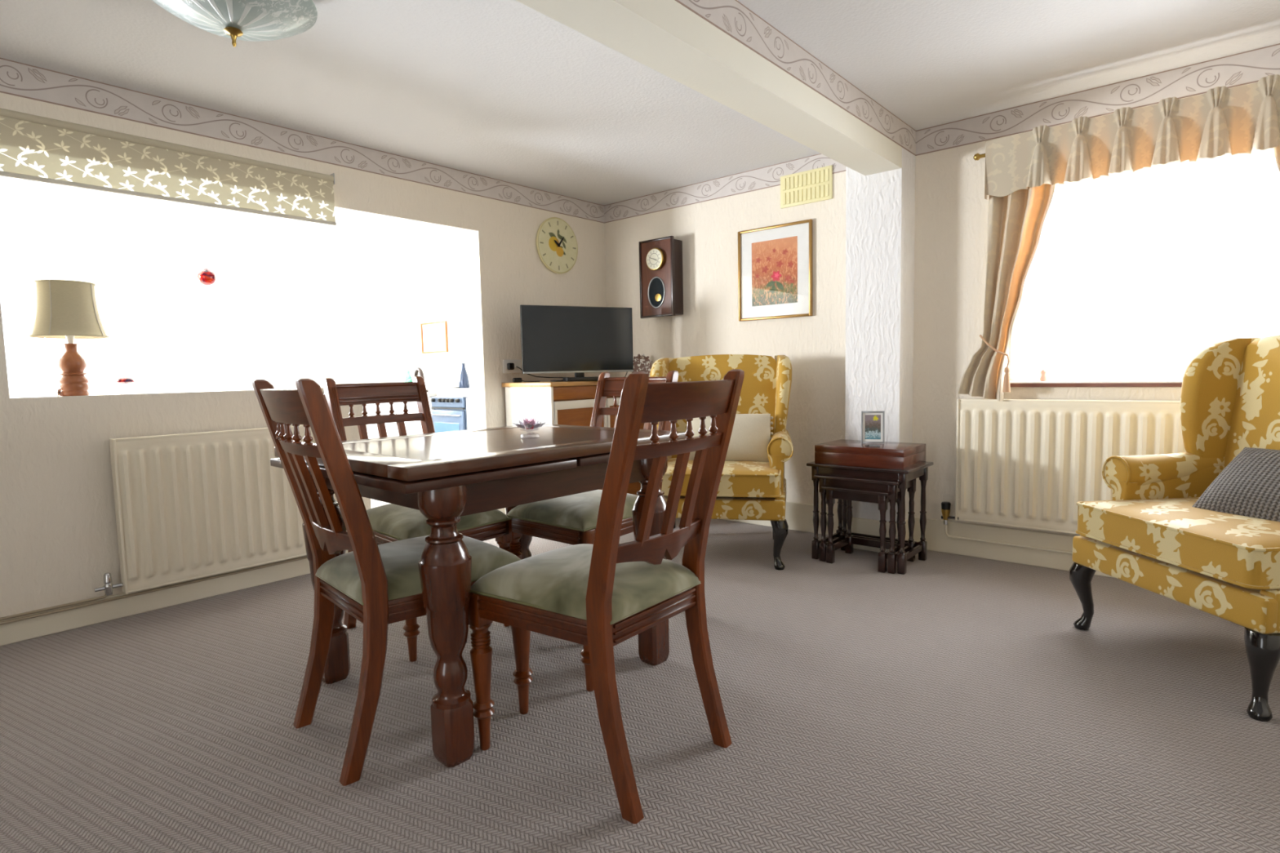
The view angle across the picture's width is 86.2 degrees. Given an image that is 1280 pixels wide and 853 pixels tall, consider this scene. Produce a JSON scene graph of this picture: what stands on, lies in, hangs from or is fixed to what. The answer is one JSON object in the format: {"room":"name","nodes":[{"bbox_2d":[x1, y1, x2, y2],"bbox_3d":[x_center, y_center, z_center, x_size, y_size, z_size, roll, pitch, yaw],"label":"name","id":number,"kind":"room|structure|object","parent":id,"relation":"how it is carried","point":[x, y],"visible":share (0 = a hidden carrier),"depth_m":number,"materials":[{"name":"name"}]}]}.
{"room":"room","nodes":[
{"label":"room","id":0,"kind":"room"},
{"bbox_2d":[0,176,177,397],"bbox_3d":[-3.872,-0.224,3.018,0.100,2.300,3.100,3,6,41],"label":"wall","id":1,"kind":"structure","parent":0,"point":[115,242],"depth_m":3.90,"materials":[{"name":"paint"}]},
{"bbox_2d":[0,262,59,397],"bbox_3d":[-3.486,-0.489,3.454,0.060,0.700,0.800,3,6,41],"label":"window","id":2,"kind":"structure","parent":1,"relation":"in","point":[42,272],"depth_m":3.71,"materials":[{"name":"white plastic"}]},
{"bbox_2d":[164,229,395,392],"bbox_3d":[-3.335,-0.492,6.169,0.100,2.300,2.400,3,6,41],"label":"wall","id":3,"kind":"structure","parent":0,"point":[353,289],"depth_m":6.55,"materials":[{"name":"paint"}]},
{"bbox_2d":[166,255,322,379],"bbox_3d":[-3.442,-0.929,6.019,0.060,1.000,1.200,3,6,41],"label":"window","id":4,"kind":"structure","parent":3,"relation":"in","point":[246,268],"depth_m":5.99,"materials":[{"name":"white plastic"}]},
{"bbox_2d":[0,92,606,617],"bbox_3d":[-2.140,-0.308,2.974,0.120,2.200,5.700,3,6,41],"label":"wall","id":5,"kind":"structure","parent":0,"point":[59,535],"depth_m":2.96,"materials":[{"name":"paint"}]},
{"bbox_2d":[56,387,62,396],"bbox_3d":[-2.335,-0.139,2.756,0.004,0.036,0.027,3,6,41],"label":"ornament","id":6,"kind":"object","parent":5,"relation":"on","point":[59,391],"visible":0.98,"depth_m":2.75,"materials":[{"name":"ceramic"}]},
{"bbox_2d":[28,279,109,395],"bbox_3d":[-2.321,-0.354,2.784,0.254,0.458,0.254,3,6,41],"label":"table lamp","id":7,"kind":"object","parent":5,"relation":"on","point":[68,309],"visible":1,"depth_m":2.73,"materials":[{"name":"beige fabric"}]},
{"bbox_2d":[115,376,135,394],"bbox_3d":[-2.204,-0.176,2.930,0.068,0.075,0.068,3,6,41],"label":"mushroom","id":8,"kind":"object","parent":5,"relation":"on","point":[125,380],"visible":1,"depth_m":2.91,"materials":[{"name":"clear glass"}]},
{"bbox_2d":[0,555,306,625],"bbox_3d":[-2.735,0.781,2.206,0.012,0.012,3.400,3,6,41],"label":"pipe","id":9,"kind":"object","parent":5,"relation":"attached to","point":[302,557],"visible":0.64,"depth_m":2.91,"materials":[{"name":"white metal"}]},
{"bbox_2d":[0,107,336,226],"bbox_3d":[-2.120,-1.089,2.831,0.040,0.261,1.728,3,6,41],"label":"roller blind","id":10,"kind":"object","parent":5,"relation":"attached to","point":[34,148],"visible":1,"depth_m":2.89,"materials":[{"name":"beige fabric"}]},
{"bbox_2d":[0,550,347,646],"bbox_3d":[-2.685,0.812,2.295,0.018,0.100,3.795,3,6,41],"label":"baseboard","id":11,"kind":"structure","parent":5,"relation":"attached to","point":[37,627],"depth_m":2.93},
{"bbox_2d":[196,211,216,285],"bbox_3d":[-1.998,-0.869,3.131,0.077,0.439,0.077,3,6,41],"label":"glass ball","id":12,"kind":"object","parent":5,"relation":"hanging from","point":[205,276],"visible":1,"depth_m":3.12,"materials":[{"name":"red glass"}]},
{"bbox_2d":[93,425,346,595],"bbox_3d":[-1.877,0.339,3.148,0.099,0.643,1.056,3,6,41],"label":"radiator","id":13,"kind":"object","parent":5,"relation":"attached to","point":[189,506],"visible":0.66,"depth_m":3.01,"materials":[{"name":"metal"}]},
{"bbox_2d":[0,594,106,620],"bbox_3d":[-3.007,0.782,1.863,0.040,0.043,2.528,3,6,41],"label":"pipe","id":14,"kind":"object","parent":13,"relation":"attached to","point":[104,596],"visible":0.95,"depth_m":2.69,"materials":[{"name":"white metal"}]},
{"bbox_2d":[0,57,604,222],"bbox_3d":[-2.116,-1.339,2.851,0.002,0.127,5.700,3,6,41],"label":"trim","id":15,"kind":"structure","parent":5,"relation":"attached to","point":[16,78],"depth_m":3.20,"materials":[{"name":"beige paper"}]},
{"bbox_2d":[497,507,505,514],"bbox_3d":[-0.584,0.539,4.733,0.018,0.160,1.104,3,6,41],"label":"baseboard","id":16,"kind":"structure","parent":5,"relation":"attached to","point":[503,510],"depth_m":4.38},
{"bbox_2d":[502,360,521,373],"bbox_3d":[-0.813,-0.387,4.398,0.038,0.086,0.146,3,6,41],"label":"wall socket","id":17,"kind":"object","parent":5,"relation":"attached to","point":[508,366],"visible":1,"depth_m":4.38,"materials":[{"name":"white plastic"}]},
{"bbox_2d":[515,366,563,377],"bbox_3d":[-0.628,-0.350,4.400,0.335,0.084,0.028,-2,5,-4],"label":"power cable","id":18,"kind":"object","parent":17,"relation":"attached to","point":[516,366],"visible":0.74,"depth_m":4.39,"materials":[{"name":"black plastic"}]},
{"bbox_2d":[536,217,577,273],"bbox_3d":[-0.561,-1.232,4.655,0.026,0.376,0.376,3,6,41],"label":"wall clock","id":19,"kind":"object","parent":5,"relation":"attached to","point":[557,246],"visible":1,"depth_m":4.64,"materials":[{"name":"beige plastic"}]},
{"bbox_2d":[162,200,466,256],"bbox_3d":[-3.269,-1.509,3.973,2.980,0.080,5.520,3,6,41],"label":"ceiling","id":20,"kind":"structure","parent":0,"point":[352,233],"depth_m":5.64,"materials":[{"name":"paint"}]},
{"bbox_2d":[0,498,1279,852],"bbox_3d":[-1.400,0.851,2.466,7.950,0.060,5.720,3,6,41],"label":"floor","id":21,"kind":"structure","parent":0,"point":[952,703],"depth_m":1.88,"materials":[{"name":"carpet"}]},
{"bbox_2d":[252,378,533,786],"bbox_3d":[-0.687,0.354,1.929,0.603,0.987,0.468,-5,6,-42],"label":"dining chair","id":22,"kind":"object","parent":21,"relation":"on","point":[380,586],"visible":0.67,"depth_m":1.73,"materials":[{"name":"brown wood"}]},
{"bbox_2d":[365,391,436,438],"bbox_3d":[-2.139,0.095,6.409,1.445,0.840,0.529,3,6,41],"label":"kitchen cabinet","id":23,"kind":"object","parent":21,"relation":"on","point":[412,428],"visible":0.16,"depth_m":6.12,"materials":[{"name":"white wood"}]},
{"bbox_2d":[404,322,412,382],"bbox_3d":[-2.068,-0.612,6.072,0.076,0.620,0.076,3,6,41],"label":"glass vase","id":24,"kind":"object","parent":23,"relation":"on","point":[407,378],"visible":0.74,"depth_m":6.07,"materials":[{"name":"clear glass"}]},
{"bbox_2d":[413,367,427,391],"bbox_3d":[-1.983,-0.419,6.136,0.180,0.221,0.060,3,6,41],"label":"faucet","id":25,"kind":"object","parent":23,"relation":"on","point":[418,370],"visible":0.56,"depth_m":6.11,"materials":[{"name":"silver metal"}]},
{"bbox_2d":[426,391,436,396],"bbox_3d":[-2.144,-0.309,6.382,1.445,0.030,0.515,3,6,41],"label":"countertop","id":26,"kind":"structure","parent":23,"relation":"on","point":[430,393],"depth_m":5.76,"materials":[{"name":"white"}]},
{"bbox_2d":[322,376,511,662],"bbox_3d":[-0.872,0.298,2.671,0.603,0.987,0.468,3,6,41],"label":"dining chair","id":27,"kind":"object","parent":21,"relation":"on","point":[390,522],"visible":0.52,"depth_m":2.64,"materials":[{"name":"brown wood"}]},
{"bbox_2d":[431,387,473,432],"bbox_3d":[-1.429,0.114,5.775,0.450,0.875,0.525,3,6,41],"label":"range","id":28,"kind":"object","parent":21,"relation":"on","point":[449,413],"visible":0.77,"depth_m":5.57,"materials":[{"name":"metal"}]},
{"bbox_2d":[436,387,473,396],"bbox_3d":[-1.406,-0.289,5.779,0.450,0.075,0.430,3,6,41],"label":"cooktop","id":29,"kind":"object","parent":28,"relation":"in","point":[459,392],"depth_m":5.61,"materials":[{"name":"white ceramic"}]},
{"bbox_2d":[458,363,470,387],"bbox_3d":[-1.498,-0.433,5.810,0.094,0.210,0.094,3,6,41],"label":"bottle","id":30,"kind":"object","parent":28,"relation":"on","point":[464,382],"visible":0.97,"depth_m":5.78,"materials":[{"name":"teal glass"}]},
{"bbox_2d":[463,392,475,429],"bbox_3d":[-0.867,0.155,5.333,0.970,0.840,0.509,3,6,41],"label":"kitchen cabinet","id":31,"kind":"object","parent":21,"relation":"on","point":[469,397],"visible":0.11,"depth_m":5.42,"materials":[{"name":"white wood"}]},
{"bbox_2d":[463,392,473,397],"bbox_3d":[-0.871,-0.249,5.306,0.970,0.030,0.495,3,6,41],"label":"countertop","id":32,"kind":"structure","parent":31,"relation":"on","point":[466,395],"depth_m":5.40,"materials":[{"name":"white"}]},
{"bbox_2d":[270,423,686,768],"bbox_3d":[-0.478,0.428,2.275,0.849,0.775,1.074,3,6,43],"label":"dining table","id":33,"kind":"object","parent":21,"relation":"on","point":[446,477],"visible":0.58,"depth_m":1.81,"materials":[{"name":"brown wood"}]},
{"bbox_2d":[513,417,545,438],"bbox_3d":[-0.365,0.004,2.264,0.108,0.068,0.108,-4,5,-27],"label":"lotus","id":34,"kind":"object","parent":33,"relation":"on","point":[529,426],"visible":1,"depth_m":2.26,"materials":[{"name":"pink glass"}]},
{"bbox_2d":[525,424,533,429],"bbox_3d":[-0.365,0.000,2.264,0.028,0.014,0.028,3,6,41],"label":"cup","id":35,"kind":"object","parent":34,"relation":"on","point":[529,426],"depth_m":2.25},
{"bbox_2d":[501,381,652,495],"bbox_3d":[-0.377,0.158,4.602,0.465,0.931,0.977,3,6,41],"label":"tv cabinet","id":36,"kind":"object","parent":21,"relation":"on","point":[572,402],"visible":0.3,"depth_m":4.23,"materials":[{"name":"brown wood"}]},
{"bbox_2d":[512,377,539,382],"bbox_3d":[-0.725,-0.299,4.378,0.181,0.030,0.046,-3,5,-23],"label":"plug","id":37,"kind":"object","parent":36,"relation":"on","point":[514,380],"visible":1,"depth_m":4.34,"materials":[{"name":"black plastic"}]},
{"bbox_2d":[520,304,633,382],"bbox_3d":[-0.401,-0.526,4.363,0.756,0.470,0.112,-4,5,-27],"label":"television","id":38,"kind":"object","parent":36,"relation":"on","point":[578,340],"visible":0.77,"depth_m":4.31,"materials":[{"name":"black plastic"}]},
{"bbox_2d":[563,376,599,382],"bbox_3d":[-0.349,-0.298,4.292,0.260,0.026,0.076,-4,5,-27],"label":"box","id":39,"kind":"object","parent":36,"relation":"on","point":[595,378],"visible":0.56,"depth_m":4.24,"materials":[{"name":"black plastic"}]},
{"bbox_2d":[631,354,652,375],"bbox_3d":[0.003,-0.419,4.777,0.175,0.174,0.083,-3,5,-19],"label":"plate","id":40,"kind":"object","parent":36,"relation":"on","point":[641,363],"visible":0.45,"depth_m":4.77,"materials":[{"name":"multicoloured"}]},
{"bbox_2d":[505,370,678,559],"bbox_3d":[-0.175,0.273,2.786,0.468,0.987,0.603,3,6,41],"label":"dining chair","id":41,"kind":"object","parent":21,"relation":"on","point":[571,519],"visible":0.39,"depth_m":2.63,"materials":[{"name":"brown wood"}]},
{"bbox_2d":[468,368,744,824],"bbox_3d":[-0.082,0.354,1.764,0.603,0.987,0.468,2,6,39],"label":"dining chair","id":42,"kind":"object","parent":21,"relation":"on","point":[598,596],"visible":0.99,"depth_m":1.62,"materials":[{"name":"brown wood"}]},
{"bbox_2d":[649,354,793,570],"bbox_3d":[0.422,0.143,3.708,0.802,1.072,0.731,0,5,13],"label":"armchair","id":43,"kind":"object","parent":21,"relation":"on","point":[748,490],"visible":0.56,"depth_m":3.54,"materials":[{"name":"yellow fabric"}]},
{"bbox_2d":[661,457,780,495],"bbox_3d":[0.408,0.257,3.643,0.670,0.136,0.567,0,5,13],"label":"seat cushion","id":44,"kind":"object","parent":43,"relation":"on","point":[738,477],"depth_m":3.35,"materials":[{"name":"fabric"}]},
{"bbox_2d":[688,413,773,462],"bbox_3d":[0.492,0.065,3.714,0.455,0.262,0.146,0,5,13],"label":"cushion","id":45,"kind":"object","parent":43,"relation":"on","point":[750,437],"visible":0.43,"depth_m":3.65,"materials":[{"name":"beige fabric"}]},
{"bbox_2d":[820,485,900,573],"bbox_3d":[1.135,0.490,3.443,0.340,0.392,0.300,3,6,41],"label":"table","id":46,"kind":"object","parent":21,"relation":"on","point":[881,498],"visible":0.76,"depth_m":3.41,"materials":[{"name":"brown wood"}]},
{"bbox_2d":[813,474,921,573],"bbox_3d":[1.150,0.462,3.460,0.425,0.445,0.330,3,6,41],"label":"table","id":47,"kind":"object","parent":21,"relation":"on","point":[891,486],"visible":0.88,"depth_m":3.40,"materials":[{"name":"brown wood"}]},
{"bbox_2d":[806,461,933,574],"bbox_3d":[1.169,0.432,3.488,0.515,0.500,0.365,3,6,41],"label":"table","id":48,"kind":"object","parent":21,"relation":"on","point":[902,476],"visible":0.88,"depth_m":3.40,"materials":[{"name":"brown wood"}]},
{"bbox_2d":[814,439,925,470],"bbox_3d":[1.162,0.136,3.455,0.450,0.094,0.310,3,6,41],"label":"wooden box","id":49,"kind":"object","parent":48,"relation":"on","point":[887,455],"visible":0.98,"depth_m":3.34,"materials":[{"name":"brown wood"}]},
{"bbox_2d":[861,411,884,443],"bbox_3d":[1.190,0.003,3.493,0.112,0.163,0.052,0,5,19],"label":"photo frame","id":50,"kind":"object","parent":49,"relation":"on","point":[873,423],"visible":1,"depth_m":3.49,"materials":[{"name":"silver metal"}]},
{"bbox_2d":[865,414,880,439],"bbox_3d":[1.188,0.003,3.486,0.076,0.124,0.022,0,5,19],"label":"print","id":51,"kind":"object","parent":50,"relation":"attached to","point":[873,422],"depth_m":3.49},
{"bbox_2d":[1069,334,1279,721],"bbox_3d":[1.976,0.233,2.196,0.731,1.072,0.802,-2,5,-5],"label":"armchair","id":52,"kind":"object","parent":21,"relation":"on","point":[1150,536],"visible":0.94,"depth_m":2.33,"materials":[{"name":"yellow fabric"}]},
{"bbox_2d":[1077,497,1279,586],"bbox_3d":[1.903,0.342,2.198,0.567,0.136,0.670,-2,5,-5],"label":"seat cushion","id":53,"kind":"object","parent":52,"relation":"on","point":[1227,549],"depth_m":2.09,"materials":[{"name":"fabric"}]},
{"bbox_2d":[1191,447,1279,521],"bbox_3d":[2.019,0.197,2.137,0.260,0.222,0.390,-3,5,-19],"label":"cushion","id":54,"kind":"object","parent":52,"relation":"on","point":[1249,486],"visible":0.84,"depth_m":2.18,"materials":[{"name":"grey fabric"}]},
{"bbox_2d":[0,0,1279,205],"bbox_3d":[-0.272,-1.354,1.274,4.850,0.080,5.720,3,6,41],"label":"ceiling","id":55,"kind":"structure","parent":0,"point":[507,91],"depth_m":2.72,"materials":[{"name":"paint"}]},
{"bbox_2d":[151,0,317,47],"bbox_3d":[-1.233,-1.255,2.065,0.472,0.205,0.472,3,6,41],"label":"ceiling light","id":56,"kind":"object","parent":55,"relation":"attached to","point":[239,20],"visible":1,"depth_m":2.05,"materials":[{"name":"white glass"}]},
{"bbox_2d":[515,0,902,175],"bbox_3d":[-0.556,-1.202,1.390,0.188,0.230,5.503,3,6,41],"label":"ceiling beam","id":57,"kind":"structure","parent":55,"relation":"attached to","point":[665,37],"depth_m":2.30,"materials":[{"name":"paint"}]},
{"bbox_2d":[389,82,1255,536],"bbox_3d":[0.512,-0.449,4.625,7.950,2.300,0.292,3,6,41],"label":"wall","id":58,"kind":"structure","parent":0,"point":[952,208],"depth_m":4.04,"materials":[{"name":"paint"}]},
{"bbox_2d":[420,320,448,353],"bbox_3d":[-1.960,-0.847,6.508,0.420,0.290,0.020,3,6,41],"label":"framed picture","id":59,"kind":"object","parent":58,"relation":"attached to","point":[434,339],"visible":1,"depth_m":6.50,"materials":[{"name":"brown wood"}]},
{"bbox_2d":[638,235,683,318],"bbox_3d":[0.140,-0.997,4.609,0.286,0.516,0.158,3,6,41],"label":"wall clock","id":60,"kind":"object","parent":58,"relation":"attached to","point":[660,260],"visible":1,"depth_m":4.55,"materials":[{"name":"brown wood"}]},
{"bbox_2d":[604,153,845,222],"bbox_3d":[0.515,-1.516,4.338,2.050,0.127,0.002,3,6,41],"label":"trim","id":61,"kind":"structure","parent":58,"relation":"attached to","point":[768,176],"depth_m":4.36,"materials":[{"name":"beige paper"}]},
{"bbox_2d":[737,218,812,321],"bbox_3d":[0.808,-0.930,4.126,0.498,0.554,0.023,3,6,41],"label":"framed picture","id":62,"kind":"object","parent":58,"relation":"attached to","point":[775,262],"visible":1,"depth_m":4.12,"materials":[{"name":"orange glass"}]},
{"bbox_2d":[751,235,797,306],"bbox_3d":[0.810,-0.932,4.127,0.310,0.386,0.001,3,6,41],"label":"painting","id":63,"kind":"object","parent":62,"relation":"attached to","point":[774,262],"depth_m":4.12},
{"bbox_2d":[723,501,838,535],"bbox_3d":[0.513,0.526,4.533,1.942,0.170,0.018,3,6,41],"label":"baseboard","id":64,"kind":"structure","parent":58,"relation":"attached to","point":[798,516],"depth_m":4.13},
{"bbox_2d":[675,0,915,155],"bbox_3d":[-0.421,-1.257,1.399,0.002,0.127,5.700,3,6,41],"label":"trim","id":65,"kind":"structure","parent":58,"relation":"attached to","point":[733,18],"depth_m":2.58,"materials":[{"name":"beige paper"}]},
{"bbox_2d":[780,164,832,208],"bbox_3d":[0.959,-1.385,3.959,0.324,0.184,0.018,3,6,41],"label":"air vent","id":66,"kind":"object","parent":58,"relation":"in","point":[813,185],"visible":1,"depth_m":3.95,"materials":[{"name":"beige plastic"}]},
{"bbox_2d":[844,147,915,521],"bbox_3d":[1.280,-0.437,3.657,0.292,2.200,0.197,3,6,41],"label":"wall pier","id":67,"kind":"object","parent":58,"relation":"attached to","point":[880,207],"visible":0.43,"depth_m":3.56,"materials":[{"name":"paint"}]},
{"bbox_2d":[842,516,909,552],"bbox_3d":[1.292,0.575,3.728,0.316,0.170,0.191,3,6,41],"label":"baseboard","id":68,"kind":"object","parent":67,"relation":"attached to","point":[861,526],"visible":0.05,"depth_m":3.66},
{"bbox_2d":[913,516,1114,577],"bbox_3d":[2.464,0.620,2.862,2.616,0.170,0.018,3,6,41],"label":"baseboard","id":69,"kind":"structure","parent":58,"relation":"attached to","point":[935,537],"depth_m":3.42,"materials":[{"name":"beige wood"}]},
{"bbox_2d":[941,398,1186,534],"bbox_3d":[2.178,0.209,3.013,1.604,0.648,0.099,3,6,41],"label":"radiator","id":70,"kind":"object","parent":58,"relation":"attached to","point":[1028,464],"visible":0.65,"depth_m":3.20,"materials":[{"name":"metal"}]},
{"bbox_2d":[944,524,1072,554],"bbox_3d":[2.178,0.570,3.046,1.554,0.078,0.056,3,6,41],"label":"pipe","id":71,"kind":"object","parent":70,"relation":"attached to","point":[945,526],"visible":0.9,"depth_m":3.39,"materials":[{"name":"beige metal"}]},
{"bbox_2d":[915,43,1279,155],"bbox_3d":[2.426,-1.425,2.702,2.616,0.127,0.002,3,6,41],"label":"trim","id":72,"kind":"structure","parent":58,"relation":"attached to","point":[1248,67],"depth_m":3.01,"materials":[{"name":"beige paper"}]},
{"bbox_2d":[973,74,1279,199],"bbox_3d":[2.133,-1.193,2.834,1.416,0.285,0.218,3,6,41],"label":"curtain valance","id":73,"kind":"object","parent":58,"relation":"attached to","point":[1220,121],"visible":0.99,"depth_m":2.84,"materials":[{"name":"fabric"}]},
{"bbox_2d":[958,183,1055,401],"bbox_3d":[1.760,-0.707,3.247,0.438,1.176,0.100,3,6,41],"label":"curtain","id":74,"kind":"object","parent":73,"relation":"hanging from","point":[1015,220],"visible":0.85,"depth_m":3.27,"materials":[{"name":"fabric"}]},
{"bbox_2d":[1273,146,1279,172],"bbox_3d":[2.581,-0.668,2.543,0.438,1.176,0.100,3,6,41],"label":"curtain","id":75,"kind":"object","parent":73,"relation":"hanging from","point":[1277,149],"visible":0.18,"depth_m":2.60,"materials":[{"name":"fabric"}]},
{"bbox_2d":[1008,147,1275,386],"bbox_3d":[2.283,-0.674,3.027,1.180,0.989,0.250,3,6,41],"label":"window","id":76,"kind":"structure","parent":58,"relation":"in","point":[1018,378],"depth_m":3.15,"materials":[{"name":"white plastic"}]},
{"bbox_2d":[1040,369,1047,381],"bbox_3d":[1.947,-0.246,3.299,0.032,0.055,0.030,3,6,41],"label":"ornament","id":77,"kind":"object","parent":76,"relation":"on","point":[1043,377],"visible":0.97,"depth_m":3.29,"materials":[{"name":"ceramic"}]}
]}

